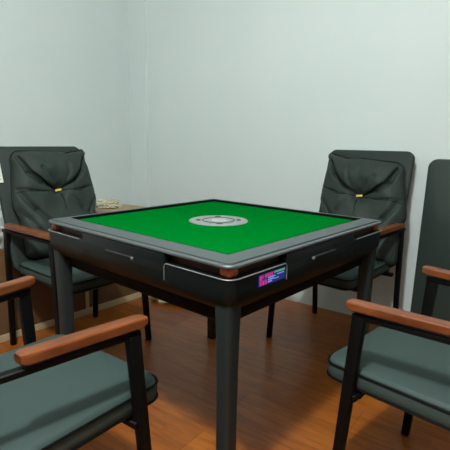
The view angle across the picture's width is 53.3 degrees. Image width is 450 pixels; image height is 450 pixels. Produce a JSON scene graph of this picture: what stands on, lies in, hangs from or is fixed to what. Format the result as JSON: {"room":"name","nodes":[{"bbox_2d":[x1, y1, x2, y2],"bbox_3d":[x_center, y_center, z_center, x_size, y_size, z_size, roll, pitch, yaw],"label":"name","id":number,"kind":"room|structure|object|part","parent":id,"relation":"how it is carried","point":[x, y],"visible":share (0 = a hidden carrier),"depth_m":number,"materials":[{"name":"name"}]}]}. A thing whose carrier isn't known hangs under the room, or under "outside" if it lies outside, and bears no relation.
{"room":"games hall","nodes":[
{"label":"games hall","id":0,"kind":"room"},
{"bbox_2d":[0,0,131,208],"bbox_3d":[-3.037,-0.582,0.814,0.120,2.950,7.500,8,13,35],"label":"wall","id":1,"kind":"structure","parent":0,"point":[64,64],"depth_m":3.29,"materials":[{"name":"paint"}]},
{"bbox_2d":[95,204,142,211],"bbox_3d":[-0.852,0.131,3.672,0.230,0.550,0.340,8,13,35],"label":"carton","id":2,"kind":"object","parent":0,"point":[126,206],"visible":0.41,"depth_m":3.58,"materials":[{"name":"brown cardboard"}]},
{"bbox_2d":[96,199,121,208],"bbox_3d":[-0.932,-0.174,3.590,0.211,0.075,0.158,0,11,-3],"label":"crumpled cloth","id":3,"kind":"object","parent":2,"relation":"on","point":[103,203],"visible":0.98,"depth_m":3.54,"materials":[{"name":"beige fabric"}]},
{"bbox_2d":[0,297,449,449],"bbox_3d":[0.023,1.372,-1.099,7.740,0.100,7.740,8,13,35],"label":"floor","id":4,"kind":"structure","parent":0,"point":[287,399],"depth_m":2.03,"materials":[{"name":"laminate"}]},
{"bbox_2d":[0,249,141,342],"bbox_3d":[-1.193,0.309,2.821,0.546,0.505,1.300,9,14,39],"label":"carton","id":5,"kind":"object","parent":4,"relation":"on","point":[41,294],"visible":0.1,"depth_m":2.62,"materials":[{"name":"beige cardboard"}]},
{"bbox_2d":[0,209,4,248],"bbox_3d":[-1.244,0.012,2.471,0.265,0.206,0.247,0,11,-3],"label":"plastic bag","id":6,"kind":"object","parent":5,"relation":"on","point":[1,215],"visible":0.17,"depth_m":2.38,"materials":[{"name":"white plastic"}]},
{"bbox_2d":[0,146,151,345],"bbox_3d":[-0.798,0.125,2.357,0.678,1.049,0.589,9,14,39],"label":"armchair","id":7,"kind":"object","parent":4,"relation":"on","point":[39,184],"visible":0.72,"depth_m":2.32,"materials":[{"name":"leather"}]},
{"bbox_3d":[-1.121,0.337,2.340,0.067,0.630,0.029,9,14,39],"label":"leg","id":8,"kind":"part","parent":7,"relation":"part of","materials":[{"name":"black metal"}]},
{"bbox_3d":[-0.927,0.030,2.127,0.442,0.027,0.039,9,13,37],"label":"armrest","id":9,"kind":"part","parent":7,"relation":"part of","materials":[{"name":"brown wood"}]},
{"bbox_3d":[-0.971,-0.111,2.478,0.200,0.636,0.515,9,14,39],"label":"backrest","id":10,"kind":"part","parent":7,"relation":"part of","materials":[{"name":"leather"}]},
{"bbox_2d":[10,150,95,258],"bbox_3d":[-0.905,-0.122,2.460,0.248,0.565,0.491,9,14,39],"label":"cushion","id":11,"kind":"object","parent":7,"relation":"on","point":[45,185],"depth_m":2.36,"materials":[{"name":"black leather"}]},
{"bbox_3d":[-0.770,0.394,2.062,0.030,0.630,0.083,-7,13,-37],"label":"leg","id":12,"kind":"part","parent":7,"relation":"part of","materials":[{"name":"black metal"}]},
{"bbox_3d":[-0.729,0.221,2.332,0.510,0.077,0.476,9,14,39],"label":"seat","id":13,"kind":"part","parent":7,"relation":"part of","materials":[{"name":"leather"}]},
{"bbox_3d":[-0.788,0.267,2.735,0.067,0.630,0.029,9,14,39],"label":"leg","id":14,"kind":"part","parent":7,"relation":"part of","materials":[{"name":"black metal"}]},
{"bbox_3d":[-0.445,0.326,2.448,0.083,0.630,0.030,6,12,26],"label":"leg","id":15,"kind":"part","parent":7,"relation":"part of","materials":[{"name":"black metal"}]},
{"bbox_2d":[0,275,157,449],"bbox_3d":[-0.559,0.369,1.079,0.554,1.049,0.686,9,13,36],"label":"armchair","id":16,"kind":"object","parent":4,"relation":"on","point":[60,391],"visible":1,"depth_m":1.08,"materials":[{"name":"leather"}]},
{"bbox_3d":[-0.674,0.195,1.272,0.039,0.027,0.304,7,12,28],"label":"armrest","id":17,"kind":"part","parent":16,"relation":"part of","materials":[{"name":"brown wood"}]},
{"bbox_3d":[-0.617,0.510,1.456,0.030,0.630,0.083,5,12,23],"label":"leg","id":18,"kind":"part","parent":16,"relation":"part of","materials":[{"name":"black metal"}]},
{"bbox_3d":[-0.509,0.445,1.158,0.476,0.077,0.510,9,13,36],"label":"seat","id":19,"kind":"part","parent":16,"relation":"part of","materials":[{"name":"leather"}]},
{"bbox_3d":[-0.308,0.251,1.000,0.304,0.027,0.039,-10,15,-43],"label":"armrest","id":20,"kind":"part","parent":16,"relation":"part of","materials":[{"name":"brown wood"}]},
{"bbox_3d":[-0.546,0.500,1.119,0.516,0.020,0.439,9,13,36],"label":"seat frame","id":21,"kind":"part","parent":16,"relation":"part of","materials":[{"name":"black metal"}]},
{"bbox_3d":[-0.211,0.573,1.155,0.083,0.630,0.030,-8,14,-39],"label":"leg","id":22,"kind":"part","parent":16,"relation":"part of","materials":[{"name":"black metal"}]},
{"bbox_2d":[148,296,166,302],"bbox_3d":[-0.330,0.487,3.092,0.415,0.078,0.210,2,11,6],"label":"plastic sheet","id":23,"kind":"object","parent":4,"relation":"on","point":[153,298],"visible":0.09,"depth_m":3.06,"materials":[{"name":"plastic"}]},
{"bbox_2d":[48,199,381,449],"bbox_3d":[-0.031,0.360,1.861,0.978,0.791,0.978,10,14,41],"label":"table","id":24,"kind":"object","parent":4,"relation":"on","point":[224,262],"visible":0.96,"depth_m":1.47,"materials":[{"name":"green fabric"}]},
{"bbox_3d":[-0.532,0.017,1.766,0.248,0.003,0.248,10,14,41],"label":"corner trim","id":25,"kind":"part","parent":24,"relation":"part of","materials":[{"name":"silver metal"}]},
{"bbox_3d":[-0.647,0.404,1.833,0.061,0.700,0.061,10,14,41],"label":"leg","id":26,"kind":"part","parent":24,"relation":"part of","materials":[{"name":"grey plastic"}]},
{"bbox_3d":[-0.340,0.092,1.442,0.155,0.004,0.006,10,14,41],"label":"handle","id":27,"kind":"part","parent":24,"relation":"part of","materials":[{"name":"grey metal"}]},
{"bbox_3d":[-0.330,0.092,1.457,0.440,0.080,0.034,10,14,41],"label":"drawer","id":28,"kind":"part","parent":24,"relation":"part of","materials":[{"name":"black plastic"}]},
{"bbox_3d":[-0.067,0.291,2.474,0.061,0.700,0.061,10,14,41],"label":"leg","id":29,"kind":"part","parent":24,"relation":"part of","materials":[{"name":"grey plastic"}]},
{"bbox_3d":[-0.026,-0.014,1.790,0.958,0.012,0.958,10,14,41],"label":"edge trim","id":30,"kind":"part","parent":24,"relation":"part of","materials":[{"name":"grey plastic"}]},
{"bbox_3d":[0.007,0.150,1.230,0.363,0.052,0.169,0,11,-3],"label":"corner trim","id":31,"kind":"part","parent":24,"relation":"part of","materials":[{"name":"silver metal"}]},
{"bbox_3d":[0.004,0.519,1.264,0.061,0.700,0.061,10,14,41],"label":"leg","id":32,"kind":"part","parent":24,"relation":"part of","materials":[{"name":"grey plastic"}]},
{"bbox_3d":[0.316,0.093,1.496,0.034,0.080,0.440,10,14,41],"label":"drawer","id":33,"kind":"part","parent":24,"relation":"part of","materials":[{"name":"black plastic"}]},
{"bbox_3d":[0.328,0.094,1.481,0.006,0.004,0.155,10,14,41],"label":"handle","id":34,"kind":"part","parent":24,"relation":"part of","materials":[{"name":"grey metal"}]},
{"bbox_3d":[0.584,0.406,1.906,0.061,0.700,0.061,10,14,41],"label":"leg","id":35,"kind":"part","parent":24,"relation":"part of","materials":[{"name":"grey plastic"}]},
{"bbox_2d":[266,150,414,337],"bbox_3d":[0.630,0.121,2.478,0.564,1.049,0.678,10,14,41],"label":"armchair","id":36,"kind":"object","parent":4,"relation":"on","point":[369,184],"visible":0.67,"depth_m":2.47,"materials":[{"name":"leather"}]},
{"bbox_3d":[0.277,0.325,2.506,0.083,0.630,0.030,-7,13,-35],"label":"leg","id":37,"kind":"part","parent":36,"relation":"part of","materials":[{"name":"black metal"}]},
{"bbox_3d":[0.573,0.266,2.842,0.029,0.630,0.067,10,14,41],"label":"leg","id":38,"kind":"part","parent":36,"relation":"part of","materials":[{"name":"black metal"}]},
{"bbox_3d":[0.575,0.219,2.435,0.476,0.077,0.510,10,14,41],"label":"seat","id":39,"kind":"part","parent":36,"relation":"part of","materials":[{"name":"leather"}]},
{"bbox_2d":[320,153,405,266],"bbox_3d":[0.760,-0.100,2.560,0.529,0.596,0.254,10,14,41],"label":"cushion","id":40,"kind":"object","parent":36,"relation":"on","point":[361,185],"depth_m":2.48,"materials":[{"name":"black leather"}]},
{"bbox_3d":[0.792,-0.113,2.616,0.515,0.636,0.200,10,14,41],"label":"backrest","id":41,"kind":"part","parent":36,"relation":"part of","materials":[{"name":"leather"}]},
{"bbox_3d":[0.615,0.258,2.488,0.516,0.020,0.439,10,14,41],"label":"seat frame","id":42,"kind":"part","parent":36,"relation":"part of","materials":[{"name":"black metal"}]},
{"bbox_3d":[0.802,0.028,2.263,0.039,0.027,0.442,11,14,42],"label":"armrest","id":43,"kind":"part","parent":36,"relation":"part of","materials":[{"name":"brown wood"}]},
{"bbox_3d":[0.962,0.335,2.502,0.029,0.630,0.067,10,14,41],"label":"leg","id":44,"kind":"part","parent":36,"relation":"part of","materials":[{"name":"black metal"}]},
{"bbox_2d":[326,265,449,449],"bbox_3d":[0.694,0.354,1.250,0.554,1.049,0.685,-10,15,-43],"label":"armchair","id":45,"kind":"object","parent":4,"relation":"on","point":[403,363],"visible":1,"depth_m":1.24,"materials":[{"name":"leather"}]},
{"bbox_3d":[0.343,0.556,1.284,0.083,0.630,0.030,7,13,32],"label":"leg","id":46,"kind":"part","parent":45,"relation":"part of","materials":[{"name":"black metal"}]},
{"bbox_3d":[0.680,0.484,1.292,0.516,0.020,0.439,-10,15,-43],"label":"seat frame","id":47,"kind":"part","parent":45,"relation":"part of","materials":[{"name":"black metal"}]},
{"bbox_3d":[0.638,0.429,1.325,0.476,0.077,0.510,-10,15,-43],"label":"seat","id":48,"kind":"part","parent":45,"relation":"part of","materials":[{"name":"leather"}]},
{"bbox_3d":[0.512,0.244,1.094,0.447,0.027,0.039,9,14,38],"label":"armrest","id":49,"kind":"part","parent":45,"relation":"part of","materials":[{"name":"brown wood"}]},
{"bbox_3d":[0.708,0.495,1.635,0.030,0.630,0.083,-6,12,-31],"label":"leg","id":50,"kind":"part","parent":45,"relation":"part of","materials":[{"name":"black metal"}]},
{"bbox_3d":[0.837,0.190,1.406,0.039,0.027,0.447,-8,13,-37],"label":"armrest","id":51,"kind":"part","parent":45,"relation":"part of","materials":[{"name":"brown wood"}]},
{"bbox_2d":[410,159,449,320],"bbox_3d":[1.478,0.199,2.228,0.980,1.011,0.141,8,13,35],"label":"board","id":52,"kind":"object","parent":4,"relation":"on","point":[434,239],"visible":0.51,"depth_m":2.45,"materials":[{"name":"grey"}]},
{"bbox_2d":[146,0,449,314],"bbox_3d":[2.285,-0.668,1.651,7.740,2.950,0.120,8,13,35],"label":"wall","id":53,"kind":"structure","parent":0,"point":[249,101],"depth_m":2.93,"materials":[{"name":"paint"}]},
{"bbox_2d":[127,0,149,206],"bbox_3d":[-0.714,-1.094,3.699,0.190,2.950,0.028,8,13,35],"label":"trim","id":54,"kind":"structure","parent":53,"relation":"attached to","point":[136,9],"depth_m":3.70,"materials":[{"name":"paint"}]}
]}

